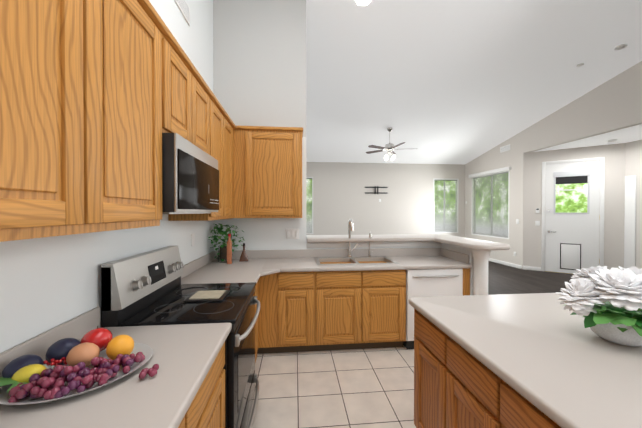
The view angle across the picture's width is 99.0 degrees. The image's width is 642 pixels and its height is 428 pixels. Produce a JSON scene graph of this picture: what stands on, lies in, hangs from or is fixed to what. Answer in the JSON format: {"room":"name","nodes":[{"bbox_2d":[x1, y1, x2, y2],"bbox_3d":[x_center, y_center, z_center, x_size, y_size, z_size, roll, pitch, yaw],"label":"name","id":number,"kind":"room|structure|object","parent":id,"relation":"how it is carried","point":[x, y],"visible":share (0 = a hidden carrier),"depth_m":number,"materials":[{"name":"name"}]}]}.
{"room":"kitchen","nodes":[
{"label":"kitchen","id":0,"kind":"room"},
{"bbox_2d":[0,0,213,352],"bbox_3d":[-1.041,-1.226,0.035,0.120,5.400,6.740,0,0,-5],"label":"wall","id":1,"kind":"structure","parent":0,"point":[47,283],"depth_m":1.25,"materials":[{"name":"white paint"}]},
{"bbox_2d":[0,307,99,377],"bbox_3d":[-0.946,0.520,-0.180,0.019,0.110,3.068,0,0,-5],"label":"backsplash","id":2,"kind":"structure","parent":1,"relation":"attached to","point":[77,327],"depth_m":1.08,"materials":[{"name":"grey stone"}]},
{"bbox_2d":[0,0,111,241],"bbox_3d":[-0.871,-0.441,0.588,0.315,1.010,0.668,0,0,-5],"label":"upper cabinet","id":3,"kind":"object","parent":1,"relation":"attached to","point":[98,98],"depth_m":0.75,"materials":[{"name":"brown wood"}]},
{"bbox_2d":[108,0,167,229],"bbox_3d":[-0.916,-0.445,1.062,0.315,1.010,0.588,0,0,-5],"label":"upper cabinet","id":4,"kind":"object","parent":1,"relation":"attached to","point":[137,34],"depth_m":1.15,"materials":[{"name":"brown wood"}]},
{"bbox_2d":[174,0,189,25],"bbox_3d":[-1.190,-1.805,2.336,0.012,0.160,0.360,0,0,-5],"label":"air vent","id":5,"kind":"object","parent":1,"relation":"in","point":[183,6],"visible":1,"depth_m":2.39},
{"bbox_2d":[168,29,199,147],"bbox_3d":[-0.965,-0.684,1.581,0.315,0.539,0.456,0,0,-5],"label":"upper cabinet","id":6,"kind":"object","parent":1,"relation":"attached to","point":[183,77],"depth_m":1.61,"materials":[{"name":"brown wood"}]},
{"bbox_2d":[162,133,218,213],"bbox_3d":[-0.944,-0.207,1.739,0.381,0.410,0.754,0,0,-5],"label":"over-the-range microwave","id":7,"kind":"object","parent":6,"relation":"attached to","point":[190,177],"visible":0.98,"depth_m":1.50,"materials":[{"name":"metal"}]},
{"bbox_2d":[168,92,227,220],"bbox_3d":[-1.036,-0.455,2.345,0.315,1.010,0.462,0,0,-5],"label":"upper cabinet","id":8,"kind":"object","parent":1,"relation":"attached to","point":[219,115],"depth_m":2.39,"materials":[{"name":"brown wood"}]},
{"bbox_2d":[181,251,216,277],"bbox_3d":[-1.217,0.498,2.699,0.019,0.110,1.184,0,0,-5],"label":"backsplash","id":9,"kind":"structure","parent":1,"relation":"attached to","point":[196,264],"depth_m":2.68,"materials":[{"name":"grey stone"}]},
{"bbox_2d":[200,75,211,155],"bbox_3d":[-0.993,-0.687,1.884,0.315,0.539,0.456,0,0,-5],"label":"upper cabinet","id":10,"kind":"object","parent":1,"relation":"attached to","point":[205,92],"depth_m":2.03,"materials":[{"name":"brown wood"}]},
{"bbox_2d":[228,116,235,218],"bbox_3d":[-1.064,-0.457,2.647,0.315,1.010,0.448,0,0,-5],"label":"upper cabinet","id":11,"kind":"object","parent":1,"relation":"attached to","point":[231,126],"depth_m":2.83,"materials":[{"name":"brown wood"}]},
{"bbox_2d":[213,0,305,250],"bbox_3d":[-0.738,-0.678,3.392,1.110,4.250,0.120,0,0,-5],"label":"wall","id":12,"kind":"structure","parent":0,"point":[259,62],"depth_m":3.33,"materials":[{"name":"white paint"}]},
{"bbox_2d":[236,126,302,217],"bbox_3d":[-0.598,-0.461,3.184,0.752,1.010,0.316,0,0,-5],"label":"upper cabinet","id":13,"kind":"object","parent":12,"relation":"attached to","point":[268,158],"depth_m":3.03,"materials":[{"name":"brown wood"}]},
{"bbox_2d":[286,229,298,238],"bbox_3d":[-0.348,0.245,3.369,0.160,0.125,0.011,0,0,-5],"label":"light switch","id":14,"kind":"object","parent":12,"relation":"attached to","point":[292,233],"visible":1,"depth_m":3.37,"materials":[{"name":"white plastic"}]},
{"bbox_2d":[247,345,415,427],"bbox_3d":[0.916,1.470,0.179,3.800,0.004,6.620,0,0,-5],"label":"floor","id":15,"kind":"structure","parent":0,"point":[364,388],"depth_m":2.27,"materials":[{"name":"beige tile"}]},
{"bbox_2d":[101,246,259,427],"bbox_3d":[-0.765,0.852,1.765,0.709,1.215,0.758,0,0,-5],"label":"range","id":16,"kind":"object","parent":15,"relation":"on","point":[145,289],"visible":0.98,"depth_m":1.56,"materials":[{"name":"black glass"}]},
{"bbox_2d":[183,290,229,301],"bbox_3d":[-0.738,0.532,1.795,0.230,0.014,0.220,0,0,-5],"label":"trivet","id":17,"kind":"object","parent":16,"relation":"on","point":[208,296],"visible":0.98,"depth_m":1.76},
{"bbox_2d":[180,395,199,427],"bbox_3d":[-0.721,1.034,0.621,0.615,0.870,0.660,0,0,-5],"label":"base cabinet","id":18,"kind":"object","parent":15,"relation":"on","point":[193,421],"depth_m":0.97,"materials":[{"name":"brown wood"}]},
{"bbox_2d":[200,343,224,427],"bbox_3d":[-0.765,1.030,1.086,0.615,0.870,0.588,0,0,-5],"label":"base cabinet","id":19,"kind":"object","parent":15,"relation":"on","point":[212,396],"depth_m":1.22,"materials":[{"name":"brown wood"}]},
{"bbox_2d":[0,323,231,427],"bbox_3d":[-0.633,0.585,-0.150,0.647,0.040,3.068,0,0,-5],"label":"countertop","id":20,"kind":"structure","parent":19,"relation":"on","point":[185,354],"depth_m":0.86,"materials":[{"name":"grey stone"}]},
{"bbox_2d":[0,326,158,404],"bbox_3d":[-0.798,0.495,0.955,0.472,0.120,0.363,0,0,-5],"label":"fruit platter","id":21,"kind":"object","parent":20,"relation":"on","point":[94,359],"visible":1,"depth_m":0.90,"materials":[{"name":"purple food"}]},
{"bbox_2d":[255,290,260,362],"bbox_3d":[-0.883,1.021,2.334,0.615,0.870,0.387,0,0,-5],"label":"base cabinet","id":22,"kind":"object","parent":15,"relation":"on","point":[258,322],"depth_m":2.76,"materials":[{"name":"brown wood"}]},
{"bbox_2d":[261,274,284,353],"bbox_3d":[-0.525,1.015,3.058,0.272,0.870,0.605,0,0,-5],"label":"base cabinet","id":23,"kind":"object","parent":15,"relation":"on","point":[272,285],"depth_m":2.77,"materials":[{"name":"brown wood"}]},
{"bbox_2d":[181,258,268,289],"bbox_3d":[-0.904,0.563,2.729,0.647,0.040,1.184,0,0,-5],"label":"countertop","id":24,"kind":"structure","parent":23,"relation":"on","point":[249,271],"depth_m":2.55,"materials":[{"name":"grey stone"}]},
{"bbox_2d":[208,223,244,261],"bbox_3d":[-1.060,0.323,3.094,0.360,0.427,0.369,0,0,-5],"label":"potted plant","id":25,"kind":"object","parent":24,"relation":"on","point":[222,253],"visible":0.75,"depth_m":3.07,"materials":[{"name":"green plant"}]},
{"bbox_2d":[227,234,231,263],"bbox_3d":[-0.995,0.377,2.980,0.050,0.325,0.050,0,0,-5],"label":"oil bottle","id":26,"kind":"object","parent":24,"relation":"on","point":[229,251],"visible":1,"depth_m":2.96,"materials":[{"name":"orange glass"}]},
{"bbox_2d":[239,243,248,261],"bbox_3d":[-0.877,0.436,3.122,0.100,0.205,0.031,0,0,-5],"label":"oil bottle","id":27,"kind":"object","parent":24,"relation":"on","point":[243,256],"visible":1,"depth_m":3.11,"materials":[{"name":"brown glass"}]},
{"bbox_2d":[285,274,316,352],"bbox_3d":[-0.275,1.015,3.082,0.370,0.870,0.605,0,0,-5],"label":"base cabinet","id":28,"kind":"object","parent":15,"relation":"on","point":[300,289],"depth_m":2.79,"materials":[{"name":"brown wood"}]},
{"bbox_2d":[317,270,368,350],"bbox_3d":[0.190,1.014,3.126,0.565,0.870,0.605,0,0,-5],"label":"base cabinet","id":29,"kind":"object","parent":15,"relation":"on","point":[349,298],"depth_m":2.83,"materials":[{"name":"brown wood"}]},
{"bbox_2d":[261,254,471,273],"bbox_3d":[0.475,0.559,3.133,2.215,0.040,0.637,0,0,-5],"label":"countertop","id":30,"kind":"structure","parent":29,"relation":"on","point":[411,261],"depth_m":2.90,"materials":[{"name":"grey stone"}]},
{"bbox_2d":[345,218,356,257],"bbox_3d":[0.394,0.292,3.297,0.135,0.480,0.206,0,0,-5],"label":"faucet","id":31,"kind":"object","parent":30,"relation":"on","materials":[{"name":"silver metal"}]},
{"bbox_2d":[313,254,392,265],"bbox_3d":[0.384,0.631,3.174,0.900,0.196,0.475,0,0,-5],"label":"sink","id":32,"kind":"object","parent":30,"relation":"in","point":[364,260],"depth_m":3.29,"materials":[{"name":"grey metal"}]},
{"bbox_2d":[369,234,372,257],"bbox_3d":[0.616,0.378,3.358,0.067,0.307,0.107,0,0,-5],"label":"faucet","id":33,"kind":"object","parent":30,"relation":"on","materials":[{"name":"silver metal"}]},
{"bbox_2d":[369,270,405,348],"bbox_3d":[0.596,1.014,3.164,0.560,0.870,0.605,0,0,-5],"label":"base cabinet","id":34,"kind":"object","parent":15,"relation":"on","point":[387,288],"depth_m":2.87,"materials":[{"name":"brown wood"}]},
{"bbox_2d":[403,269,462,348],"bbox_3d":[1.188,1.016,3.180,0.610,0.866,0.648,0,0,-5],"label":"dishwasher","id":35,"kind":"object","parent":15,"relation":"on","point":[431,282],"visible":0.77,"depth_m":2.90,"materials":[{"name":"metal"}]},
{"bbox_2d":[471,249,490,294],"bbox_3d":[1.679,0.901,2.883,0.180,1.099,0.180,0,0,-5],"label":"column","id":36,"kind":"structure","parent":15,"relation":"on","point":[480,272],"depth_m":2.82,"materials":[{"name":"white paint"}]},
{"bbox_2d":[414,309,556,427],"bbox_3d":[1.852,1.037,0.225,2.227,0.870,3.342,0,0,-5],"label":"kitchen island","id":37,"kind":"object","parent":15,"relation":"on","point":[451,390],"depth_m":1.30,"materials":[{"name":"brown wood"}]},
{"bbox_2d":[409,293,641,427],"bbox_3d":[1.866,0.582,0.244,2.296,0.040,3.384,0,0,-5],"label":"island countertop","id":38,"kind":"structure","parent":37,"relation":"on","point":[575,377],"depth_m":1.08,"materials":[{"name":"grey stone"}]},
{"bbox_2d":[556,266,641,346],"bbox_3d":[1.335,0.394,1.212,0.491,0.319,0.413,0,0,-5],"label":"flower pot","id":39,"kind":"object","parent":38,"relation":"on","point":[605,302],"visible":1,"depth_m":1.16,"materials":[{"name":"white plant"}]},
{"bbox_2d":[306,162,464,240],"bbox_3d":[-0.090,-0.158,9.021,10.350,3.120,0.120,0,0,-5],"label":"wall","id":40,"kind":"structure","parent":0,"point":[341,197],"depth_m":9.15,"materials":[{"name":"beige paint"}]},
{"bbox_2d":[306,177,312,233],"bbox_3d":[-0.708,-0.278,8.963,0.910,1.860,0.120,0,0,-5],"label":"window","id":41,"kind":"structure","parent":40,"relation":"in","point":[312,205],"depth_m":8.94,"materials":[{"name":"white plastic"}]},
{"bbox_2d":[306,178,311,232],"bbox_3d":[-0.706,-0.272,8.943,0.836,1.799,0.050,0,0,-5],"label":"window blind","id":42,"kind":"object","parent":41,"relation":"attached to","point":[309,227],"visible":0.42,"depth_m":8.98,"materials":[{"name":"white plastic"}]},
{"bbox_2d":[365,186,387,201],"bbox_3d":[1.839,-0.664,9.115,0.770,0.530,0.044,0,0,-5],"label":"bracket","id":43,"kind":"object","parent":40,"relation":"attached to","point":[375,187],"visible":0.96,"depth_m":9.10,"materials":[{"name":"black metal"}]},
{"bbox_2d":[433,178,458,232],"bbox_3d":[4.266,-0.281,9.429,0.900,1.860,0.120,0,0,-5],"label":"window","id":44,"kind":"structure","parent":40,"relation":"in","point":[457,190],"depth_m":9.41,"materials":[{"name":"white plastic"}]},
{"bbox_2d":[434,180,456,231],"bbox_3d":[4.268,-0.276,9.409,0.826,1.799,0.050,0,0,-5],"label":"window blind","id":45,"kind":"object","parent":44,"relation":"attached to","point":[446,221],"visible":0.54,"depth_m":9.42,"materials":[{"name":"white plastic"}]},
{"bbox_2d":[306,241,472,294],"bbox_3d":[0.779,0.898,3.241,1.880,1.100,0.730,0,0,-5],"label":"wall","id":46,"kind":"structure","parent":0,"point":[373,245],"depth_m":3.44,"materials":[{"name":"grey paint"}]},
{"bbox_2d":[217,248,440,257],"bbox_3d":[0.143,0.492,3.411,2.825,0.110,0.019,0,0,-5],"label":"backsplash","id":47,"kind":"structure","parent":46,"relation":"attached to","point":[396,252],"depth_m":3.39,"materials":[{"name":"grey stone"}]},
{"bbox_2d":[306,234,509,249],"bbox_3d":[0.842,0.322,3.227,1.997,0.052,1.320,0,0,-5],"label":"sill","id":48,"kind":"structure","parent":46,"relation":"on","point":[471,243],"depth_m":3.35,"materials":[{"name":"white stone"}]},
{"bbox_2d":[441,248,468,261],"bbox_3d":[1.569,0.493,3.251,0.019,0.110,0.570,0,0,-5],"label":"backsplash","id":49,"kind":"structure","parent":46,"relation":"attached to","point":[460,257],"depth_m":3.21,"materials":[{"name":"grey stone"}]},
{"bbox_2d":[306,0,641,163],"bbox_3d":[1.850,-2.842,3.035,13.100,2.436,12.400,0,0,-5],"label":"ceiling","id":50,"kind":"structure","parent":0,"point":[447,81],"depth_m":4.72,"materials":[{"name":"white paint"}]},
{"bbox_2d":[357,0,369,5],"bbox_3d":[0.535,-2.693,3.465,0.170,0.013,0.170,0,0,-5],"label":"recessed light","id":51,"kind":"object","parent":50,"relation":"in","point":[363,2],"visible":0.98,"depth_m":3.48,"materials":[{"name":"white"}]},
{"bbox_2d":[366,127,404,160],"bbox_3d":[1.730,-1.731,6.755,1.285,0.789,1.279,0,0,-5],"label":"ceiling fan","id":52,"kind":"object","parent":50,"relation":"hanging from","point":[389,147],"visible":1,"depth_m":6.72,"materials":[{"name":"silver metal"}]},
{"bbox_2d":[614,43,626,49],"bbox_3d":[4.686,-2.607,4.287,0.138,0.035,0.138,0,0,-14],"label":"smoke detector","id":53,"kind":"object","parent":50,"relation":"attached to","point":[621,46],"depth_m":4.26,"materials":[{"name":"white plastic"}]},
{"bbox_2d":[488,261,573,294],"bbox_3d":[1.745,1.470,3.662,13.000,0.050,13.400,0,0,-5],"label":"floor","id":54,"kind":"structure","parent":0,"point":[504,279],"depth_m":5.88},
{"bbox_2d":[465,61,641,268],"bbox_3d":[5.576,-1.353,3.377,0.120,5.600,12.160,0,0,-5],"label":"wall","id":55,"kind":"structure","parent":0,"point":[613,104],"depth_m":6.17,"materials":[{"name":"beige paint"}]},
{"bbox_2d":[469,166,510,177],"bbox_3d":[5.021,-1.242,8.262,0.068,0.100,1.730,0,0,-5],"label":"window valance","id":56,"kind":"object","parent":55,"relation":"attached to","point":[508,168],"visible":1,"depth_m":8.06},
{"bbox_2d":[471,170,509,238],"bbox_3d":[5.117,-0.262,8.279,0.120,1.900,1.610,0,0,-5],"label":"window","id":57,"kind":"structure","parent":55,"relation":"in","point":[473,218],"depth_m":8.64,"materials":[{"name":"white plastic"}]},
{"bbox_2d":[473,171,508,237],"bbox_3d":[5.097,-0.255,8.277,0.050,1.842,1.536,0,0,-5],"label":"window blind","id":58,"kind":"object","parent":57,"relation":"attached to","point":[476,209],"visible":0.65,"depth_m":8.21,"materials":[{"name":"white plastic"}]},
{"bbox_2d":[500,144,509,152],"bbox_3d":[5.111,-1.817,7.608,0.012,0.160,0.360,0,0,-5],"label":"air vent","id":59,"kind":"object","parent":55,"relation":"in","point":[504,148],"visible":1,"depth_m":7.63,"materials":[{"name":"white metal"}]},
{"bbox_2d":[488,258,540,270],"bbox_3d":[0.769,1.371,7.252,11.489,0.090,3.588,0,0,-5],"label":"baseboard","id":60,"kind":"structure","parent":55,"relation":"attached to","point":[515,265],"depth_m":7.23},
{"bbox_2d":[523,143,625,269],"bbox_3d":[5.949,-0.068,6.564,1.800,2.980,0.120,0,1,35],"label":"wall","id":61,"kind":"structure","parent":0,"point":[614,195],"depth_m":6.30,"materials":[{"name":"beige paint"}]},
{"bbox_2d":[535,208,539,225],"bbox_3d":[5.411,0.074,6.849,0.090,0.430,0.021,0,1,35],"label":"light switch","id":62,"kind":"object","parent":61,"relation":"attached to","point":[537,223],"visible":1,"depth_m":6.85,"materials":[{"name":"white plastic"}]},
{"bbox_2d":[541,157,604,273],"bbox_3d":[5.931,0.067,6.492,0.853,2.710,0.718,0,0,-5],"label":"back door","id":63,"kind":"structure","parent":61,"relation":"in","point":[570,243],"depth_m":6.47,"materials":[{"name":"white metal"}]},
{"bbox_2d":[555,183,587,212],"bbox_3d":[5.924,-0.375,6.496,0.432,0.685,0.362,0,0,-5],"label":"window","id":64,"kind":"structure","parent":63,"relation":"attached to","point":[572,201],"depth_m":6.49,"materials":[{"name":"clear glass"}]},
{"bbox_2d":[534,124,641,151],"bbox_3d":[6.434,-1.564,2.270,1.379,0.080,9.800,0,0,-5],"label":"ceiling","id":65,"kind":"structure","parent":0,"point":[630,134],"depth_m":5.71,"materials":[{"name":"white paint"}]},
{"bbox_2d":[625,140,641,268],"bbox_3d":[7.115,-0.030,1.761,0.120,2.980,8.635,0,0,-5],"label":"wall","id":66,"kind":"structure","parent":0,"point":[633,160],"depth_m":5.78,"materials":[{"name":"beige paint"}]},
{"bbox_2d":[624,175,635,268],"bbox_3d":[6.656,0.302,5.904,0.019,2.250,0.195,0,0,-5],"label":"door frame","id":67,"kind":"structure","parent":66,"relation":"attached to","point":[630,228],"depth_m":5.89,"materials":[{"name":"white wood"}]},
{"label":"outside","id":68,"kind":"structure","parent":0,"visible":0},
{"bbox_2d":[306,173,508,235],"bbox_3d":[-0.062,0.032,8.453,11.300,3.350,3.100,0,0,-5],"label":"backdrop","id":69,"kind":"structure","parent":68,"point":[454,205],"depth_m":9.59,"materials":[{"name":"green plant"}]}
]}

